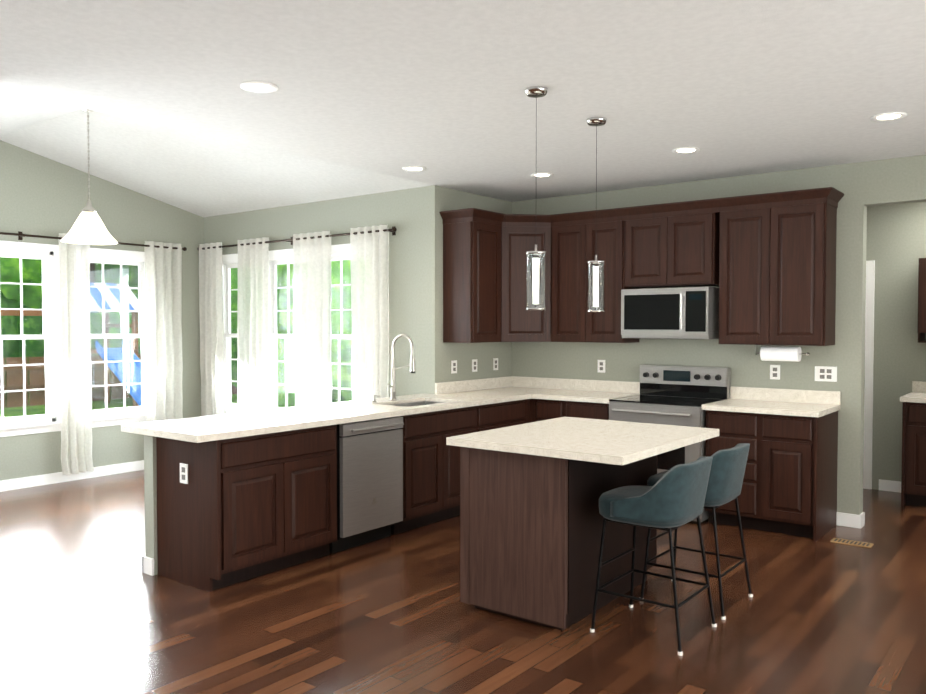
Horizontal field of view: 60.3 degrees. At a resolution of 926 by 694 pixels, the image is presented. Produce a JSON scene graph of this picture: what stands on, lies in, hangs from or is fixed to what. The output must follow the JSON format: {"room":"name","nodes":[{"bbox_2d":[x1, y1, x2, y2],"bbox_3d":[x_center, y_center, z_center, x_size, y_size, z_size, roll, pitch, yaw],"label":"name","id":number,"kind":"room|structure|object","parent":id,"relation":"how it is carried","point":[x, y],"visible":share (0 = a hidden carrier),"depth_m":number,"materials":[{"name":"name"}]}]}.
{"room":"kitchen","nodes":[
{"label":"kitchen","id":0,"kind":"room"},
{"bbox_2d":[0,140,203,480],"bbox_3d":[-5.638,-0.319,5.666,0.120,3.400,8.920,1,2,38],"label":"wall","id":1,"kind":"structure","parent":0,"point":[42,195],"depth_m":8.06,"materials":[{"name":"paint"}]},
{"bbox_2d":[0,460,143,491],"bbox_3d":[-5.612,1.333,5.634,0.014,0.100,8.770,1,2,38],"label":"baseboard","id":2,"kind":"structure","parent":1,"relation":"attached to","point":[32,481],"depth_m":7.83,"materials":[{"name":"white paint"}]},
{"bbox_2d":[0,241,146,436],"bbox_3d":[-4.217,-0.077,7.470,0.165,1.810,2.910,1,2,38],"label":"window","id":3,"kind":"structure","parent":1,"relation":"in","point":[48,256],"depth_m":7.74,"materials":[{"name":"white paint"}]},
{"bbox_2d":[0,231,186,474],"bbox_3d":[-4.102,0.081,7.467,0.124,2.345,3.414,1,2,38],"label":"curtain","id":4,"kind":"object","parent":1,"relation":"attached to","point":[163,294],"visible":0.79,"depth_m":7.93,"materials":[{"name":"white fabric"}]},
{"bbox_2d":[204,187,423,396],"bbox_3d":[-1.652,-0.065,8.157,3.400,2.760,0.120,1,2,38],"label":"wall","id":5,"kind":"structure","parent":0,"point":[402,211],"depth_m":7.30,"materials":[{"name":"paint"}]},
{"bbox_2d":[222,244,351,413],"bbox_3d":[-1.756,-0.096,8.201,2.510,1.810,0.165,1,2,38],"label":"window","id":6,"kind":"structure","parent":5,"relation":"in","point":[341,252],"depth_m":8.39,"materials":[{"name":"white paint"}]},
{"bbox_2d":[197,225,396,415],"bbox_3d":[-1.775,0.054,8.099,3.004,2.365,0.125,1,2,38],"label":"curtain","id":7,"kind":"object","parent":5,"relation":"attached to","point":[369,256],"visible":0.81,"depth_m":7.90,"materials":[{"name":"white fabric"}]},
{"bbox_2d":[144,185,511,574],"bbox_3d":[-0.753,-0.019,6.441,0.120,2.760,3.900,1,2,38],"label":"wall","id":8,"kind":"structure","parent":0,"point":[440,355],"depth_m":7.05,"materials":[{"name":"paint"}]},
{"bbox_2d":[142,556,153,574],"bbox_3d":[-1.161,1.323,6.000,0.044,0.100,2.674,1,2,38],"label":"baseboard","id":9,"kind":"structure","parent":8,"relation":"attached to","point":[147,563],"depth_m":4.92,"materials":[{"name":"white paint"}]},
{"bbox_2d":[451,360,456,373],"bbox_3d":[-0.079,0.180,7.215,0.007,0.116,0.078,1,2,38],"label":"electrical outlet plate","id":10,"kind":"object","parent":8,"relation":"attached to","point":[453,363],"depth_m":7.21,"materials":[{"name":"white plastic"}]},
{"bbox_2d":[439,208,502,342],"bbox_3d":[0.119,-0.618,7.150,0.367,1.149,0.493,1,2,38],"label":"upper cabinet","id":11,"kind":"object","parent":8,"relation":"attached to","point":[472,237],"depth_m":6.99,"materials":[{"name":"brown wood"}]},
{"bbox_2d":[472,359,476,371],"bbox_3d":[0.110,0.174,7.461,0.007,0.116,0.078,1,2,38],"label":"electrical outlet plate","id":12,"kind":"object","parent":8,"relation":"attached to","point":[474,361],"depth_m":7.45,"materials":[{"name":"white plastic"}]},
{"bbox_2d":[493,358,497,369],"bbox_3d":[0.318,0.167,7.730,0.007,0.116,0.078,1,2,38],"label":"electrical outlet plate","id":13,"kind":"object","parent":8,"relation":"attached to","point":[495,360],"depth_m":7.72,"materials":[{"name":"white plastic"}]},
{"bbox_2d":[0,470,925,693],"bbox_3d":[-0.639,1.467,3.582,10.640,0.060,11.890,1,2,38],"label":"floor","id":14,"kind":"structure","parent":0,"point":[87,606],"depth_m":4.13,"materials":[{"name":"brown wood"}]},
{"bbox_2d":[156,424,336,591],"bbox_3d":[-1.349,0.955,5.082,0.615,0.884,0.940,1,2,38],"label":"base cabinet","id":15,"kind":"object","parent":14,"relation":"on","point":[236,510],"depth_m":4.78,"materials":[{"name":"brown wood"}]},
{"bbox_2d":[180,463,187,483],"bbox_3d":[-1.649,0.747,4.710,0.078,0.116,0.006,1,2,38],"label":"outlet","id":16,"kind":"object","parent":15,"relation":"attached to","point":[184,473],"visible":1,"depth_m":4.70,"materials":[{"name":"white plastic"}]},
{"bbox_2d":[121,376,560,442],"bbox_3d":[-0.532,0.407,6.198,0.810,0.140,4.027,1,2,38],"label":"countertop","id":17,"kind":"structure","parent":15,"relation":"on","point":[463,393],"depth_m":5.54,"materials":[{"name":"stone"}]},
{"bbox_2d":[372,334,414,401],"bbox_3d":[-0.548,0.165,6.307,0.260,0.537,0.266,1,2,38],"label":"faucet","id":18,"kind":"object","parent":17,"relation":"on","point":[412,370],"visible":1,"depth_m":6.42,"materials":[{"name":"silver metal"}]},
{"bbox_2d":[391,401,444,406],"bbox_3d":[-0.360,0.562,6.311,0.394,0.205,0.644,1,2,38],"label":"sink","id":19,"kind":"object","parent":17,"relation":"in","point":[417,403],"visible":0.02,"depth_m":6.58,"materials":[{"name":"silver metal"}]},
{"bbox_2d":[329,416,403,553],"bbox_3d":[-0.831,0.940,5.680,0.657,0.883,0.596,1,2,38],"label":"dishwasher","id":20,"kind":"object","parent":14,"relation":"on","point":[369,480],"visible":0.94,"depth_m":5.48,"materials":[{"name":"silver metal"}]},
{"bbox_2d":[391,405,479,534],"bbox_3d":[-0.397,0.922,6.318,0.615,0.884,0.899,1,2,38],"label":"base cabinet","id":21,"kind":"object","parent":14,"relation":"on","point":[431,467],"depth_m":6.05,"materials":[{"name":"brown wood"}]},
{"bbox_2d":[480,400,523,430],"bbox_3d":[0.097,0.905,6.958,0.615,0.884,0.718,1,2,38],"label":"base cabinet","id":22,"kind":"object","parent":14,"relation":"on","point":[511,413],"depth_m":6.75,"materials":[{"name":"brown wood"}]},
{"bbox_2d":[532,399,563,421],"bbox_3d":[0.900,0.898,7.234,0.360,0.884,0.656,1,2,38],"label":"base cabinet","id":23,"kind":"object","parent":14,"relation":"on","point":[542,409],"depth_m":7.00,"materials":[{"name":"brown wood"}]},
{"bbox_2d":[460,447,656,630],"bbox_3d":[0.579,0.967,4.555,0.648,0.888,1.102,1,2,38],"label":"kitchen island","id":24,"kind":"object","parent":14,"relation":"on","point":[530,532],"visible":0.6,"depth_m":4.13,"materials":[{"name":"brown wood"}]},
{"bbox_2d":[446,417,718,464],"bbox_3d":[0.704,0.503,4.479,1.040,0.040,1.250,1,2,38],"label":"island countertop","id":25,"kind":"structure","parent":24,"relation":"on","point":[604,441],"depth_m":4.26,"materials":[{"name":"stone"}]},
{"bbox_2d":[564,401,608,419],"bbox_3d":[1.233,0.904,7.002,0.449,0.884,0.616,1,2,38],"label":"base cabinet","id":26,"kind":"object","parent":14,"relation":"on","point":[590,410],"depth_m":6.75,"materials":[{"name":"brown wood"}]},
{"bbox_2d":[533,378,639,403],"bbox_3d":[1.111,0.384,7.062,0.737,0.140,0.652,1,2,38],"label":"countertop","id":27,"kind":"structure","parent":26,"relation":"on","point":[579,390],"depth_m":7.21,"materials":[{"name":"stone"}]},
{"bbox_2d":[590,457,716,655],"bbox_3d":[0.967,0.988,4.017,0.506,0.875,0.468,1,2,38],"label":"stool","id":28,"kind":"object","parent":14,"relation":"on","point":[671,499],"visible":1,"depth_m":3.83,"materials":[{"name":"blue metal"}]},
{"bbox_2d":[609,365,730,522],"bbox_3d":[1.691,0.765,6.577,0.778,1.185,0.721,1,2,38],"label":"range","id":29,"kind":"object","parent":14,"relation":"on","point":[675,395],"visible":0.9,"depth_m":6.55,"materials":[{"name":"silver metal"}]},
{"bbox_2d":[640,443,752,619],"bbox_3d":[1.315,0.976,4.468,0.506,0.875,0.468,1,2,38],"label":"stool","id":30,"kind":"object","parent":14,"relation":"on","point":[726,476],"visible":0.62,"depth_m":4.26,"materials":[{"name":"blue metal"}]},
{"bbox_2d":[705,410,837,541],"bbox_3d":[2.366,0.927,6.129,0.812,0.885,0.615,1,2,38],"label":"base cabinet","id":31,"kind":"object","parent":14,"relation":"on","point":[789,485],"visible":0.77,"depth_m":5.84,"materials":[{"name":"brown wood"}]},
{"bbox_2d":[702,386,840,416],"bbox_3d":[2.358,0.410,6.100,0.842,0.140,0.652,1,2,38],"label":"countertop","id":32,"kind":"structure","parent":31,"relation":"on","point":[804,403],"depth_m":6.15,"materials":[{"name":"stone"}]},
{"bbox_2d":[830,538,873,547],"bbox_3d":[2.741,1.380,5.621,0.260,0.006,0.110,1,2,38],"label":"floor vent","id":33,"kind":"object","parent":14,"relation":"in","point":[854,543],"visible":1,"depth_m":5.62,"materials":[{"name":"brown metal"}]},
{"bbox_2d":[901,402,925,506],"bbox_3d":[4.232,0.910,6.774,0.800,0.884,0.615,1,2,38],"label":"base cabinet","id":34,"kind":"object","parent":14,"relation":"on","point":[913,482],"visible":0.94,"depth_m":6.70,"materials":[{"name":"brown wood"}]},
{"bbox_2d":[900,381,925,402],"bbox_3d":[4.652,0.402,6.415,1.915,0.140,0.652,1,2,38],"label":"countertop","id":35,"kind":"structure","parent":34,"relation":"on","point":[917,394],"depth_m":6.99,"materials":[{"name":"stone"}]},
{"bbox_2d":[0,0,925,216],"bbox_3d":[-0.639,-1.617,3.500,10.640,0.590,11.890,1,2,38],"label":"ceiling","id":36,"kind":"structure","parent":0,"point":[728,88],"depth_m":4.20,"materials":[{"name":"white paint"}]},
{"bbox_2d":[61,107,117,244],"bbox_3d":[-2.937,-1.353,6.259,0.410,1.061,0.410,1,2,38],"label":"light","id":37,"kind":"object","parent":36,"relation":"hanging from","point":[88,228],"visible":0.98,"depth_m":6.20,"materials":[{"name":"white glass"}]},
{"bbox_2d":[240,81,277,92],"bbox_3d":[-1.046,-1.333,4.093,0.190,0.007,0.190,1,2,38],"label":"recessed light","id":38,"kind":"object","parent":36,"relation":"in","point":[258,87],"visible":1,"depth_m":4.08,"materials":[{"name":"white paint"}]},
{"bbox_2d":[402,166,425,170],"bbox_3d":[-0.379,-1.389,6.218,0.190,0.007,0.190,1,2,38],"label":"recessed light","id":39,"kind":"object","parent":36,"relation":"in","point":[413,168],"visible":0.98,"depth_m":6.20,"materials":[{"name":"white paint"}]},
{"bbox_2d":[525,86,547,309],"bbox_3d":[0.381,-0.766,4.157,0.120,1.144,0.120,1,2,38],"label":"pendant light","id":40,"kind":"object","parent":36,"relation":"hanging from","point":[535,298],"visible":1,"depth_m":4.14,"materials":[{"name":"silver metal"}]},
{"bbox_2d":[530,172,553,176],"bbox_3d":[0.642,-1.396,6.478,0.190,0.007,0.190,1,2,38],"label":"recessed light","id":41,"kind":"object","parent":36,"relation":"in","point":[542,174],"visible":0.96,"depth_m":6.45,"materials":[{"name":"white paint"}]},
{"bbox_2d":[586,117,606,311],"bbox_3d":[0.795,-0.782,4.760,0.120,1.144,0.120,1,2,38],"label":"pendant light","id":42,"kind":"object","parent":36,"relation":"hanging from","point":[596,300],"visible":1,"depth_m":4.75,"materials":[{"name":"silver metal"}]},
{"bbox_2d":[672,147,699,153],"bbox_3d":[1.558,-1.372,5.570,0.190,0.007,0.190,1,2,38],"label":"recessed light","id":43,"kind":"object","parent":36,"relation":"in","point":[684,150],"visible":0.98,"depth_m":5.57,"materials":[{"name":"white paint"}]},
{"bbox_2d":[871,112,906,120],"bbox_3d":[2.494,-1.348,4.672,0.190,0.007,0.190,1,2,38],"label":"recessed light","id":44,"kind":"object","parent":36,"relation":"in","point":[889,116],"visible":1,"depth_m":4.66,"materials":[{"name":"white paint"}]},
{"bbox_2d":[512,155,925,514],"bbox_3d":[3.246,-0.005,5.896,7.120,2.760,0.120,1,2,38],"label":"wall","id":45,"kind":"structure","parent":0,"point":[862,186],"depth_m":6.27,"materials":[{"name":"paint"}]},
{"bbox_2d":[503,214,554,341],"bbox_3d":[0.551,-0.625,7.426,0.713,1.149,0.713,1,2,38],"label":"upper cabinet","id":46,"kind":"object","parent":45,"relation":"attached to","point":[521,232],"depth_m":7.24,"materials":[{"name":"brown wood"}]},
{"bbox_2d":[555,211,590,341],"bbox_3d":[1.031,-0.621,7.274,0.473,1.149,0.367,1,2,38],"label":"upper cabinet","id":47,"kind":"object","parent":45,"relation":"attached to","point":[572,230],"depth_m":7.14,"materials":[{"name":"brown wood"}]},
{"bbox_2d":[598,360,604,372],"bbox_3d":[1.274,0.177,7.341,0.078,0.116,0.006,1,2,38],"label":"electrical outlet plate","id":48,"kind":"object","parent":45,"relation":"attached to","point":[601,363],"depth_m":7.34,"materials":[{"name":"white plastic"}]},
{"bbox_2d":[591,207,638,342],"bbox_3d":[1.334,-0.616,7.066,0.497,1.149,0.325,1,2,38],"label":"upper cabinet","id":49,"kind":"object","parent":45,"relation":"attached to","point":[610,228],"depth_m":6.90,"materials":[{"name":"brown wood"}]},
{"bbox_2d":[631,203,674,288],"bbox_3d":[1.653,-0.849,6.814,0.449,0.669,0.325,1,2,38],"label":"upper cabinet","id":50,"kind":"object","parent":45,"relation":"attached to","point":[652,226],"depth_m":6.66,"materials":[{"name":"brown wood"}]},
{"bbox_2d":[621,287,718,338],"bbox_3d":[1.749,-0.278,6.683,0.756,0.415,0.439,1,2,38],"label":"microwave","id":51,"kind":"object","parent":50,"relation":"attached to","point":[676,313],"visible":1,"depth_m":6.50,"materials":[{"name":"silver metal"}]},
{"bbox_2d":[675,199,714,286],"bbox_3d":[1.915,-0.844,6.612,0.449,0.669,0.325,1,2,38],"label":"upper cabinet","id":52,"kind":"object","parent":45,"relation":"attached to","point":[694,220],"depth_m":6.44,"materials":[{"name":"brown wood"}]},
{"bbox_2d":[715,192,778,344],"bbox_3d":[2.306,-0.596,6.317,0.457,1.149,0.325,1,2,38],"label":"upper cabinet","id":53,"kind":"object","parent":45,"relation":"attached to","point":[766,263],"depth_m":6.19,"materials":[{"name":"brown wood"}]},
{"bbox_2d":[755,345,809,361],"bbox_3d":[2.484,0.047,6.195,0.399,0.127,0.116,1,2,38],"label":"paper towel holder","id":54,"kind":"object","parent":53,"relation":"attached to","point":[778,353],"visible":0.94,"depth_m":6.17,"materials":[{"name":"white paper"}]},
{"bbox_2d":[770,365,779,379],"bbox_3d":[2.503,0.202,6.394,0.078,0.116,0.006,1,2,38],"label":"electrical outlet plate","id":55,"kind":"object","parent":45,"relation":"attached to","point":[774,369],"depth_m":6.39,"materials":[{"name":"white plastic"}]},
{"bbox_2d":[779,187,838,345],"bbox_3d":[2.574,-0.590,6.111,0.456,1.149,0.325,1,2,38],"label":"upper cabinet","id":56,"kind":"object","parent":45,"relation":"attached to","point":[807,217],"depth_m":5.94,"materials":[{"name":"brown wood"}]},
{"bbox_2d":[815,366,836,381],"bbox_3d":[2.803,0.208,6.163,0.160,0.116,0.006,1,2,38],"label":"electrical outlet plate","id":57,"kind":"object","parent":45,"relation":"attached to","point":[826,373],"depth_m":6.16,"materials":[{"name":"white plastic"}]},
{"bbox_2d":[866,202,925,489],"bbox_3d":[5.006,-0.024,6.622,5.220,2.760,0.120,1,2,38],"label":"wall","id":58,"kind":"structure","parent":0,"point":[896,243],"depth_m":7.33,"materials":[{"name":"paint"}]},
{"bbox_2d":[863,260,874,488],"bbox_3d":[3.441,0.257,7.711,0.940,2.140,0.077,1,2,38],"label":"door frame","id":59,"kind":"structure","parent":58,"relation":"attached to","point":[869,363],"depth_m":7.46,"materials":[{"name":"white paint"}]},
{"bbox_2d":[879,479,900,492],"bbox_3d":[3.991,1.287,7.355,0.280,0.100,0.014,1,2,38],"label":"baseboard","id":60,"kind":"structure","parent":58,"relation":"attached to","point":[884,485],"depth_m":7.38,"materials":[{"name":"white paint"}]},
{"bbox_2d":[917,258,925,333],"bbox_3d":[4.251,-0.447,6.907,0.502,0.650,0.325,1,2,38],"label":"upper cabinet","id":61,"kind":"object","parent":58,"relation":"attached to","point":[921,332],"depth_m":6.91,"materials":[{"name":"brown wood"}]},
{"label":"outside","id":62,"kind":"structure","parent":0,"visible":0},
{"bbox_2d":[0,392,284,417],"bbox_3d":[0.485,1.720,7.996,120.000,0.100,120.000,1,2,38],"label":"lawn","id":63,"kind":"structure","parent":62,"point":[31,410],"depth_m":18.37,"materials":[{"name":"green plant"}]},
{"bbox_2d":[0,354,140,407],"bbox_3d":[-11.393,0.852,17.136,0.100,1.150,20.000,1,2,38],"label":"fence","id":64,"kind":"object","parent":63,"relation":"on","point":[16,375],"depth_m":18.79,"materials":[{"name":"brown wood"}]},
{"bbox_2d":[1,283,140,405],"bbox_3d":[-8.766,-0.006,16.868,3.540,2.880,4.520,1,2,38],"label":"playset","id":65,"kind":"object","parent":63,"relation":"on","point":[109,299],"depth_m":18.12,"materials":[{"name":"brown wood"}]},
{"bbox_2d":[0,257,351,406],"bbox_3d":[-7.993,-4.564,15.619,34.148,14.315,31.601,1,2,38],"label":"trees","id":66,"kind":"object","parent":63,"relation":"on","point":[37,274],"depth_m":19.64,"materials":[{"name":"green plant"}]}
]}

